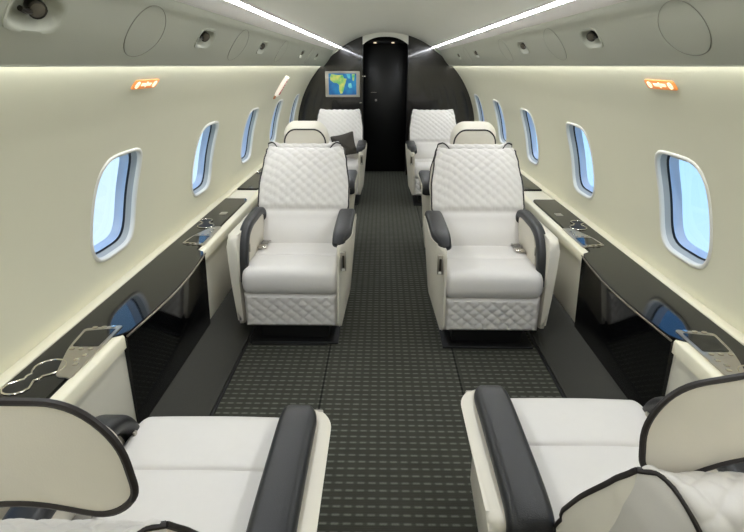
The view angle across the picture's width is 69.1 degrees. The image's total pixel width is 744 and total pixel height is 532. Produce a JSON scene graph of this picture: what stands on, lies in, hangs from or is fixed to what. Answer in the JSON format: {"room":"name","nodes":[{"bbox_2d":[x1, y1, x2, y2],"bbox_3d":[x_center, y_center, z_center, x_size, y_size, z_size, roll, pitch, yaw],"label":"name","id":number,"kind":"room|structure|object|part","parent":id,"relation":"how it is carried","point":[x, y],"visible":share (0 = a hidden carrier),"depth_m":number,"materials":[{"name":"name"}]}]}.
{"room":"aircraft cabin","nodes":[
{"label":"aircraft cabin","id":0,"kind":"room"},
{"bbox_2d":[0,66,319,374],"bbox_3d":[-0.917,-0.640,3.310,0.450,1.270,9.220,0,20,1],"label":"wall","id":1,"kind":"structure","parent":0,"point":[59,126],"depth_m":2.02,"materials":[{"name":"beige plastic"}]},
{"bbox_2d":[90,148,142,262],"bbox_3d":[-1.133,-0.270,2.358,0.201,0.466,0.430,0,20,1],"label":"window","id":2,"kind":"structure","parent":1,"relation":"in","point":[120,236],"depth_m":2.50,"materials":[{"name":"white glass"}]},
{"bbox_2d":[0,163,262,519],"bbox_3d":[-0.987,-0.102,3.500,0.314,0.431,9.199,0,20,1],"label":"console","id":3,"kind":"object","parent":1,"relation":"attached to","point":[121,352],"visible":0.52,"depth_m":2.20,"materials":[{"name":"black paint"}]},
{"bbox_3d":[-0.997,0.286,1.851,0.127,0.006,0.358,0,20,1],"label":"control plate","id":4,"kind":"part","parent":3,"relation":"part of","materials":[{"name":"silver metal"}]},
{"bbox_3d":[-0.868,0.095,2.401,0.038,0.008,0.926,0,20,1],"label":"edge trim","id":5,"kind":"part","parent":3,"relation":"part of","materials":[{"name":"black wood"}]},
{"bbox_3d":[-0.883,0.292,2.474,0.056,0.405,0.925,0,20,1],"label":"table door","id":6,"kind":"part","parent":3,"relation":"part of","materials":[{"name":"black paint"}]},
{"bbox_3d":[-0.974,-0.175,3.095,0.127,0.006,0.358,0,20,1],"label":"control plate","id":7,"kind":"part","parent":3,"relation":"part of","materials":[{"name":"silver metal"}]},
{"bbox_2d":[131,79,158,89],"bbox_3d":[-0.861,-0.692,2.053,0.030,0.034,0.220,0,20,1],"label":"sign","id":8,"kind":"object","parent":1,"relation":"attached to","point":[150,83],"visible":1,"depth_m":2.04,"materials":[{"name":"orange plastic"}]},
{"bbox_2d":[0,0,332,66],"bbox_3d":[-0.674,-1.243,3.072,0.144,0.202,9.200,0,20,1],"label":"panel","id":9,"kind":"object","parent":1,"relation":"attached to","point":[93,33],"visible":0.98,"depth_m":1.65,"materials":[{"name":"grey plastic"}]},
{"bbox_2d":[2,0,67,34],"bbox_3d":[-0.699,-0.524,1.120,0.059,0.077,0.204,0,20,1],"label":"light","id":10,"kind":"object","parent":9,"relation":"attached to","point":[43,17],"visible":0.98,"depth_m":1.13,"materials":[{"name":"grey plastic"}]},
{"bbox_3d":[-0.692,-0.714,1.647,0.095,0.138,0.244,0,20,1],"label":"lid","id":11,"kind":"part","parent":9,"relation":"part of","materials":[{"name":"grey plastic"}]},
{"bbox_2d":[194,28,215,49],"bbox_3d":[-0.679,-0.920,2.189,0.059,0.077,0.204,0,20,1],"label":"light","id":12,"kind":"object","parent":9,"relation":"attached to","point":[206,37],"visible":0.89,"depth_m":2.20,"materials":[{"name":"white plastic"}]},
{"bbox_3d":[-0.672,-1.110,2.716,0.095,0.138,0.244,0,20,1],"label":"lid","id":13,"kind":"part","parent":9,"relation":"part of","materials":[{"name":"white plastic"}]},
{"bbox_2d":[256,41,268,54],"bbox_3d":[-0.659,-1.305,3.230,0.059,0.077,0.204,0,20,1],"label":"light","id":14,"kind":"object","parent":9,"relation":"attached to","point":[264,44],"visible":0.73,"depth_m":3.25,"materials":[{"name":"white plastic"}]},
{"bbox_3d":[-0.651,-1.537,3.869,0.095,0.138,0.244,0,20,1],"label":"lid","id":15,"kind":"part","parent":9,"relation":"part of","materials":[{"name":"white plastic"}]},
{"bbox_2d":[298,49,305,57],"bbox_3d":[-0.630,-1.896,4.824,0.059,0.077,0.204,0,20,1],"label":"light","id":16,"kind":"object","parent":9,"relation":"attached to","point":[303,50],"visible":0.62,"depth_m":4.84,"materials":[{"name":"white plastic"}]},
{"bbox_3d":[-0.623,-2.093,5.369,0.095,0.138,0.244,0,20,1],"label":"lid","id":17,"kind":"part","parent":9,"relation":"part of","materials":[{"name":"white plastic"}]},
{"bbox_2d":[191,121,218,196],"bbox_3d":[-1.111,-0.699,3.516,0.201,0.466,0.430,0,20,1],"label":"window","id":18,"kind":"structure","parent":1,"relation":"in","point":[201,184],"depth_m":3.67,"materials":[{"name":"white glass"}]},
{"bbox_2d":[240,107,258,163],"bbox_3d":[-1.090,-1.133,4.688,0.201,0.466,0.430,0,20,1],"label":"window","id":19,"kind":"structure","parent":1,"relation":"in","point":[248,133],"depth_m":4.85,"materials":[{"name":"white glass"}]},
{"bbox_2d":[269,99,282,141],"bbox_3d":[-1.068,-1.564,5.851,0.201,0.466,0.430,0,20,1],"label":"window","id":20,"kind":"structure","parent":1,"relation":"in","point":[275,118],"depth_m":6.02,"materials":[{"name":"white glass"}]},
{"bbox_2d":[273,76,288,98],"bbox_3d":[-0.886,-1.732,5.241,0.162,0.215,0.110,0,20,1],"label":"wall light","id":21,"kind":"object","parent":1,"relation":"attached to","point":[286,78],"visible":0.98,"depth_m":5.20,"materials":[{"name":"white plastic"}]},
{"bbox_2d":[289,94,299,122],"bbox_3d":[-1.046,-2.005,7.041,0.201,0.466,0.430,0,20,1],"label":"window","id":22,"kind":"structure","parent":1,"relation":"in","point":[295,102],"depth_m":7.20,"materials":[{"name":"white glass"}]},
{"bbox_2d":[298,36,473,174],"bbox_3d":[0.198,-2.231,7.622,2.520,1.890,0.050,0,20,1],"label":"wall","id":23,"kind":"structure","parent":0,"point":[432,84],"depth_m":7.49,"materials":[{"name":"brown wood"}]},
{"bbox_2d":[325,71,359,96],"bbox_3d":[-0.408,-2.520,7.484,0.480,0.342,0.022,0,20,1],"label":"wall monitor","id":24,"kind":"object","parent":23,"relation":"attached to","point":[337,83],"visible":1,"depth_m":7.48,"materials":[{"name":"silver plastic"}]},
{"bbox_2d":[363,75,363,139],"bbox_3d":[-0.133,-2.314,7.832,0.020,1.900,0.410,0,20,1],"label":"trim","id":25,"kind":"structure","parent":23,"relation":"attached to","point":[363,75],"depth_m":7.82,"materials":[{"name":"metal"}]},
{"bbox_2d":[363,32,408,43],"bbox_3d":[0.183,-3.082,7.311,0.620,0.157,0.064,0,20,1],"label":"trim","id":26,"kind":"structure","parent":23,"relation":"attached to","point":[403,37],"depth_m":7.27,"materials":[{"name":"grey plastic"}]},
{"bbox_2d":[405,44,407,173],"bbox_3d":[0.507,-2.311,7.822,0.020,1.900,0.410,0,20,1],"label":"trim","id":27,"kind":"structure","parent":23,"relation":"attached to","point":[407,44],"depth_m":7.76,"materials":[{"name":"metal"}]},
{"bbox_2d":[432,0,627,49],"bbox_3d":[0.778,-1.355,3.003,0.122,0.064,9.200,0,20,1],"label":"trim","id":28,"kind":"structure","parent":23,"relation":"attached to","point":[573,7],"depth_m":2.59,"materials":[{"name":"grey plastic"}]},
{"bbox_2d":[432,0,570,47],"bbox_3d":[0.741,-1.364,3.009,0.022,0.021,9.175,0,20,1],"label":"light strip","id":29,"kind":"object","parent":28,"relation":"attached to","point":[558,2],"visible":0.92,"depth_m":2.74,"materials":[{"name":"white plastic"}]},
{"bbox_2d":[214,171,561,531],"bbox_3d":[0.123,0.171,3.901,2.040,0.030,9.800,0,20,1],"label":"floor","id":30,"kind":"structure","parent":0,"point":[399,456],"depth_m":2.69,"materials":[{"name":"carpet"}]},
{"bbox_2d":[0,397,330,531],"bbox_3d":[-0.465,0.537,1.263,0.682,1.114,0.994,0,20,1],"label":"leather armchair","id":31,"kind":"object","parent":30,"relation":"on","point":[64,467],"visible":1,"depth_m":1.30,"materials":[{"name":"white leather"}]},
{"bbox_3d":[-0.737,0.579,1.392,0.031,0.145,0.433,0,20,1],"label":"panel","id":32,"kind":"part","parent":31,"relation":"part of","materials":[{"name":"beige leather"}]},
{"bbox_3d":[-0.485,0.564,0.962,0.455,0.562,0.410,0,20,1],"label":"backrest","id":33,"kind":"part","parent":31,"relation":"part of","materials":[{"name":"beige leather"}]},
{"bbox_3d":[-0.776,0.724,1.507,0.048,0.345,0.586,0,20,1],"label":"armrest","id":34,"kind":"part","parent":31,"relation":"part of","materials":[{"name":"leather"}]},
{"bbox_2d":[92,416,278,531],"bbox_3d":[-0.476,0.624,1.498,0.524,0.159,0.557,0,20,1],"label":"seat cushion","id":35,"kind":"object","parent":31,"relation":"on","point":[199,473],"depth_m":1.49,"materials":[{"name":"beige leather"}]},
{"bbox_3d":[-0.169,0.705,1.502,0.094,0.385,0.611,0,20,1],"label":"armrest","id":36,"kind":"part","parent":31,"relation":"part of","materials":[{"name":"beige leather"}]},
{"bbox_2d":[148,288,256,417],"bbox_3d":[-0.805,0.173,3.599,0.175,0.175,9.200,0,20,1],"label":"trim","id":37,"kind":"structure","parent":30,"relation":"on","point":[195,390],"depth_m":2.69,"materials":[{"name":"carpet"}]},
{"bbox_2d":[251,342,327,344],"bbox_3d":[-0.472,0.446,3.104,0.440,0.008,0.025,0,20,1],"label":"trim","id":38,"kind":"structure","parent":30,"relation":"on","point":[252,343],"depth_m":3.10,"materials":[{"name":"metal"}]},
{"bbox_2d":[226,146,356,343],"bbox_3d":[-0.435,-0.168,3.324,0.670,1.006,0.988,0,20,1],"label":"leather armchair","id":39,"kind":"object","parent":30,"relation":"on","point":[290,258],"visible":1,"depth_m":3.14,"materials":[{"name":"white leather"}]},
{"bbox_3d":[-0.746,-0.005,3.225,0.053,0.520,0.585,0,20,1],"label":"armrest","id":40,"kind":"part","parent":39,"relation":"part of","materials":[{"name":"beige leather"}]},
{"bbox_3d":[-0.703,-0.151,3.228,0.031,0.239,0.436,0,20,1],"label":"panel","id":41,"kind":"part","parent":39,"relation":"part of","materials":[{"name":"beige leather"}]},
{"bbox_2d":[242,243,336,293],"bbox_3d":[-0.445,-0.001,3.186,0.524,0.159,0.557,0,20,1],"label":"seat cushion","id":42,"kind":"object","parent":39,"relation":"on","point":[271,268],"depth_m":2.95,"materials":[{"name":"beige leather"}]},
{"bbox_3d":[-0.437,-0.425,3.507,0.576,0.650,0.466,0,20,1],"label":"backrest","id":43,"kind":"part","parent":39,"relation":"part of","materials":[{"name":"beige leather"}]},
{"bbox_3d":[-0.152,-0.024,2.865,0.030,0.105,0.022,0,20,1],"label":"recline panel","id":44,"kind":"part","parent":39,"relation":"part of","materials":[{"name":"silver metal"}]},
{"bbox_3d":[-0.146,0.007,3.205,0.086,0.510,0.611,0,20,1],"label":"armrest","id":45,"kind":"part","parent":39,"relation":"part of","materials":[{"name":"beige leather"}]},
{"bbox_2d":[268,121,357,208],"bbox_3d":[-0.460,-0.614,4.344,0.670,1.134,0.988,0,20,1],"label":"leather armchair","id":46,"kind":"object","parent":30,"relation":"on","point":[301,134],"visible":0.14,"depth_m":3.80,"materials":[{"name":"white leather"}]},
{"bbox_3d":[-0.472,-0.630,4.060,0.576,0.650,0.466,0,20,1],"label":"backrest","id":47,"kind":"part","parent":46,"relation":"part of","materials":[{"name":"beige leather"}]},
{"bbox_3d":[-0.165,-0.495,4.561,0.086,0.510,0.611,0,20,1],"label":"armrest","id":48,"kind":"part","parent":46,"relation":"part of","materials":[{"name":"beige leather"}]},
{"bbox_2d":[317,109,366,204],"bbox_3d":[-0.397,-1.319,6.432,0.670,1.006,0.988,0,20,1],"label":"leather armchair","id":49,"kind":"object","parent":30,"relation":"on","point":[337,122],"visible":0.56,"depth_m":6.56,"materials":[{"name":"white leather"}]},
{"bbox_3d":[-0.399,-1.576,6.615,0.576,0.650,0.466,0,20,1],"label":"backrest","id":50,"kind":"part","parent":49,"relation":"part of","materials":[{"name":"beige leather"}]},
{"bbox_2d":[330,131,356,154],"bbox_3d":[-0.328,-1.414,6.308,0.322,0.300,0.139,0,20,1],"label":"throw pillow","id":51,"kind":"object","parent":49,"relation":"on","point":[347,139],"visible":0.71,"depth_m":6.27,"materials":[{"name":"grey fabric"}]},
{"bbox_2d":[347,158,357,173],"bbox_3d":[-0.407,-1.153,6.295,0.524,0.159,0.557,0,20,1],"label":"seat cushion","id":52,"kind":"object","parent":49,"relation":"on","point":[352,163],"depth_m":6.08,"materials":[{"name":"beige leather"}]},
{"bbox_3d":[-0.108,-1.144,6.313,0.086,0.510,0.611,0,20,1],"label":"armrest","id":53,"kind":"part","parent":49,"relation":"part of","materials":[{"name":"beige leather"}]},
{"bbox_2d":[363,37,406,170],"bbox_3d":[0.188,-2.324,7.887,0.620,1.880,0.070,0,20,1],"label":"door","id":54,"kind":"structure","parent":30,"relation":"on","point":[384,64],"depth_m":7.87,"materials":[{"name":"black paint"}]},
{"bbox_2d":[366,40,403,42],"bbox_3d":[0.187,-3.128,7.530,0.530,0.045,0.090,0,20,1],"label":"lamp","id":55,"kind":"object","parent":54,"relation":"attached to","point":[369,41],"visible":0.82,"depth_m":7.50,"materials":[{"name":"metal"}]},
{"bbox_2d":[405,109,456,205],"bbox_3d":[0.733,-1.305,6.395,0.670,1.006,0.988,0,20,1],"label":"leather armchair","id":56,"kind":"object","parent":30,"relation":"on","point":[427,128],"visible":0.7,"depth_m":6.51,"materials":[{"name":"white leather"}]},
{"bbox_3d":[0.438,-1.134,6.286,0.086,0.510,0.611,0,20,1],"label":"armrest","id":57,"kind":"part","parent":56,"relation":"part of","materials":[{"name":"beige leather"}]},
{"bbox_2d":[414,159,432,177],"bbox_3d":[0.736,-1.139,6.257,0.524,0.159,0.557,0,20,1],"label":"seat cushion","id":58,"kind":"object","parent":56,"relation":"on","point":[419,164],"depth_m":6.02,"materials":[{"name":"beige leather"}]},
{"bbox_3d":[0.744,-1.562,6.578,0.576,0.650,0.466,0,20,1],"label":"backrest","id":59,"kind":"part","parent":56,"relation":"part of","materials":[{"name":"beige leather"}]},
{"bbox_2d":[418,121,511,244],"bbox_3d":[0.719,-0.600,4.306,0.670,1.134,0.988,0,20,1],"label":"leather armchair","id":60,"kind":"object","parent":30,"relation":"on","point":[466,134],"visible":0.23,"depth_m":3.77,"materials":[{"name":"white leather"}]},
{"bbox_3d":[0.430,-0.484,4.532,0.086,0.510,0.611,0,20,1],"label":"armrest","id":61,"kind":"part","parent":60,"relation":"part of","materials":[{"name":"beige leather"}]},
{"bbox_3d":[0.453,-0.622,4.065,0.044,0.633,0.382,1,20,3],"label":"panel","id":62,"kind":"part","parent":60,"relation":"part of","materials":[{"name":"beige leather"}]},
{"bbox_3d":[0.722,-0.616,4.021,0.576,0.650,0.466,0,20,1],"label":"backrest","id":63,"kind":"part","parent":60,"relation":"part of","materials":[{"name":"beige leather"}]},
{"bbox_2d":[424,147,559,348],"bbox_3d":[0.654,-0.147,3.268,0.670,1.006,0.988,0,20,1],"label":"leather armchair","id":64,"kind":"object","parent":30,"relation":"on","point":[492,265],"visible":1,"depth_m":3.09,"materials":[{"name":"white leather"}]},
{"bbox_3d":[0.360,0.024,3.159,0.086,0.510,0.611,0,20,1],"label":"armrest","id":65,"kind":"part","parent":64,"relation":"part of","materials":[{"name":"beige leather"}]},
{"bbox_3d":[0.355,-0.007,2.819,0.030,0.105,0.022,0,20,1],"label":"recline panel","id":66,"kind":"part","parent":64,"relation":"part of","materials":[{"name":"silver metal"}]},
{"bbox_3d":[0.666,-0.404,3.451,0.576,0.650,0.466,0,20,1],"label":"backrest","id":67,"kind":"part","parent":64,"relation":"part of","materials":[{"name":"beige leather"}]},
{"bbox_2d":[446,246,542,297],"bbox_3d":[0.658,0.019,3.131,0.524,0.159,0.557,0,20,1],"label":"seat cushion","id":68,"kind":"object","parent":64,"relation":"on","point":[472,271],"depth_m":2.89,"materials":[{"name":"beige leather"}]},
{"bbox_3d":[0.919,-0.127,3.164,0.031,0.239,0.436,0,20,1],"label":"panel","id":69,"kind":"part","parent":64,"relation":"part of","materials":[{"name":"beige leather"}]},
{"bbox_3d":[0.960,0.019,3.159,0.053,0.520,0.585,0,20,1],"label":"armrest","id":70,"kind":"part","parent":64,"relation":"part of","materials":[{"name":"beige leather"}]},
{"bbox_2d":[526,294,627,399],"bbox_3d":[1.040,0.185,3.569,0.175,0.175,9.200,0,20,1],"label":"trim","id":71,"kind":"structure","parent":30,"relation":"on","point":[577,370],"depth_m":2.76,"materials":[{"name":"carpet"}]},
{"bbox_2d":[461,372,743,531],"bbox_3d":[0.612,0.519,1.365,0.682,1.079,0.994,0,20,1],"label":"leather armchair","id":72,"kind":"object","parent":30,"relation":"on","point":[674,462],"visible":1,"depth_m":1.24,"materials":[{"name":"white leather"}]},
{"bbox_3d":[0.322,0.666,1.607,0.094,0.385,0.611,0,20,1],"label":"armrest","id":73,"kind":"part","parent":72,"relation":"part of","materials":[{"name":"beige leather"}]},
{"bbox_2d":[510,398,646,521],"bbox_3d":[0.630,0.589,1.593,0.524,0.159,0.557,0,20,1],"label":"seat cushion","id":74,"kind":"object","parent":72,"relation":"on","point":[576,445],"depth_m":1.59,"materials":[{"name":"beige leather"}]},
{"bbox_3d":[0.410,0.523,1.097,0.038,0.547,0.327,0,20,1],"label":"panel","id":75,"kind":"part","parent":72,"relation":"part of","materials":[{"name":"beige leather"}]},
{"bbox_3d":[0.621,0.529,1.057,0.455,0.562,0.410,0,20,1],"label":"backrest","id":76,"kind":"part","parent":72,"relation":"part of","materials":[{"name":"beige leather"}]},
{"bbox_2d":[246,0,547,46],"bbox_3d":[0.121,-1.549,3.184,1.230,0.216,9.650,0,20,1],"label":"ceiling","id":77,"kind":"structure","parent":0,"point":[340,22],"depth_m":3.92,"materials":[{"name":"grey plastic"}]},
{"bbox_2d":[175,0,341,50],"bbox_3d":[-0.543,-1.363,3.025,0.122,0.064,9.200,0,20,1],"label":"trim","id":78,"kind":"structure","parent":77,"relation":"attached to","point":[221,7],"depth_m":2.59,"materials":[{"name":"grey plastic"}]},
{"bbox_2d":[226,0,340,47],"bbox_3d":[-0.505,-1.372,3.029,0.022,0.021,9.175,0,20,1],"label":"light strip","id":79,"kind":"object","parent":78,"relation":"attached to","point":[237,2],"visible":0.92,"depth_m":2.73,"materials":[{"name":"white plastic"}]},
{"bbox_2d":[453,66,743,333],"bbox_3d":[1.153,-0.627,3.276,0.450,1.270,9.220,0,20,1],"label":"wall","id":80,"kind":"structure","parent":0,"point":[625,122],"depth_m":2.54,"materials":[{"name":"beige plastic"}]},
{"bbox_2d":[474,94,484,120],"bbox_3d":[1.419,-1.979,6.973,0.201,0.466,0.430,0,20,1],"label":"window","id":81,"kind":"structure","parent":80,"relation":"in","point":[477,100],"depth_m":7.13,"materials":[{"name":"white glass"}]},
{"bbox_2d":[493,99,506,143],"bbox_3d":[1.397,-1.538,5.782,0.201,0.466,0.430,0,20,1],"label":"window","id":82,"kind":"structure","parent":80,"relation":"in","point":[502,133],"depth_m":5.95,"materials":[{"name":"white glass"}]},
{"bbox_2d":[520,108,538,165],"bbox_3d":[1.375,-1.108,4.620,0.201,0.466,0.430,0,20,1],"label":"window","id":83,"kind":"structure","parent":80,"relation":"in","point":[528,123],"depth_m":4.78,"materials":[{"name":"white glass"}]},
{"bbox_2d":[565,122,594,199],"bbox_3d":[1.354,-0.674,3.447,0.201,0.466,0.430,0,20,1],"label":"window","id":84,"kind":"structure","parent":80,"relation":"in","point":[581,184],"depth_m":3.60,"materials":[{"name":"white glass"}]},
{"bbox_2d":[440,0,743,66],"bbox_3d":[0.909,-1.234,3.046,0.144,0.202,9.200,0,20,1],"label":"panel","id":85,"kind":"object","parent":80,"relation":"attached to","point":[633,33],"visible":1,"depth_m":1.80,"materials":[{"name":"grey plastic"}]},
{"bbox_3d":[0.943,-2.066,5.297,0.095,0.138,0.244,0,20,1],"label":"lid","id":86,"kind":"part","parent":85,"relation":"part of","materials":[{"name":"white plastic"}]},
{"bbox_2d":[472,49,479,57],"bbox_3d":[0.930,-1.886,4.798,0.059,0.077,0.204,0,20,1],"label":"light","id":87,"kind":"object","parent":85,"relation":"attached to","point":[475,52],"visible":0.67,"depth_m":4.83,"materials":[{"name":"white plastic"}]},
{"bbox_3d":[0.913,-1.469,3.684,0.095,0.138,0.244,0,20,1],"label":"lid","id":88,"kind":"part","parent":85,"relation":"part of","materials":[{"name":"white plastic"}]},
{"bbox_2d":[516,41,529,54],"bbox_3d":[0.900,-1.296,3.204,0.059,0.077,0.204,0,20,1],"label":"light","id":89,"kind":"object","parent":85,"relation":"attached to","point":[523,48],"visible":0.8,"depth_m":3.22,"materials":[{"name":"white plastic"}]},
{"bbox_3d":[0.893,-1.080,2.634,0.095,0.138,0.244,0,20,1],"label":"lid","id":90,"kind":"part","parent":85,"relation":"part of","materials":[{"name":"white plastic"}]},
{"bbox_2d":[579,28,603,48],"bbox_3d":[0.881,-0.910,2.163,0.059,0.077,0.204,0,20,1],"label":"light","id":91,"kind":"object","parent":85,"relation":"attached to","point":[590,37],"visible":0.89,"depth_m":2.17,"materials":[{"name":"grey plastic"}]},
{"bbox_3d":[0.872,-0.663,1.509,0.095,0.138,0.244,0,20,1],"label":"lid","id":92,"kind":"part","parent":85,"relation":"part of","materials":[{"name":"grey plastic"}]},
{"bbox_2d":[520,169,743,406],"bbox_3d":[1.222,-0.089,3.463,0.314,0.431,9.199,0,20,1],"label":"console","id":93,"kind":"object","parent":80,"relation":"attached to","point":[651,336],"visible":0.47,"depth_m":2.33,"materials":[{"name":"black paint"}]},
{"bbox_3d":[1.197,-0.162,3.060,0.127,0.006,0.358,0,20,1],"label":"control plate","id":94,"kind":"part","parent":93,"relation":"part of","materials":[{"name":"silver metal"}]},
{"bbox_3d":[1.080,0.303,2.441,0.056,0.405,0.925,0,20,1],"label":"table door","id":95,"kind":"part","parent":93,"relation":"part of","materials":[{"name":"black paint"}]},
{"bbox_3d":[1.065,0.107,2.369,0.038,0.008,0.926,0,20,1],"label":"edge trim","id":96,"kind":"part","parent":93,"relation":"part of","materials":[{"name":"black wood"}]},
{"bbox_3d":[1.173,0.299,1.816,0.127,0.006,0.358,0,20,1],"label":"control plate","id":97,"kind":"part","parent":93,"relation":"part of","materials":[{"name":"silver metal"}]},
{"bbox_2d":[644,79,677,90],"bbox_3d":[1.055,-0.663,1.974,0.030,0.034,0.220,0,20,1],"label":"sign","id":98,"kind":"object","parent":80,"relation":"attached to","point":[652,84],"visible":1,"depth_m":1.96,"materials":[{"name":"orange plastic"}]},
{"bbox_2d":[654,150,712,268],"bbox_3d":[1.332,-0.243,2.285,0.201,0.466,0.430,0,20,1],"label":"window","id":99,"kind":"structure","parent":80,"relation":"in","point":[674,239],"depth_m":2.43,"materials":[{"name":"white plastic"}]}
]}

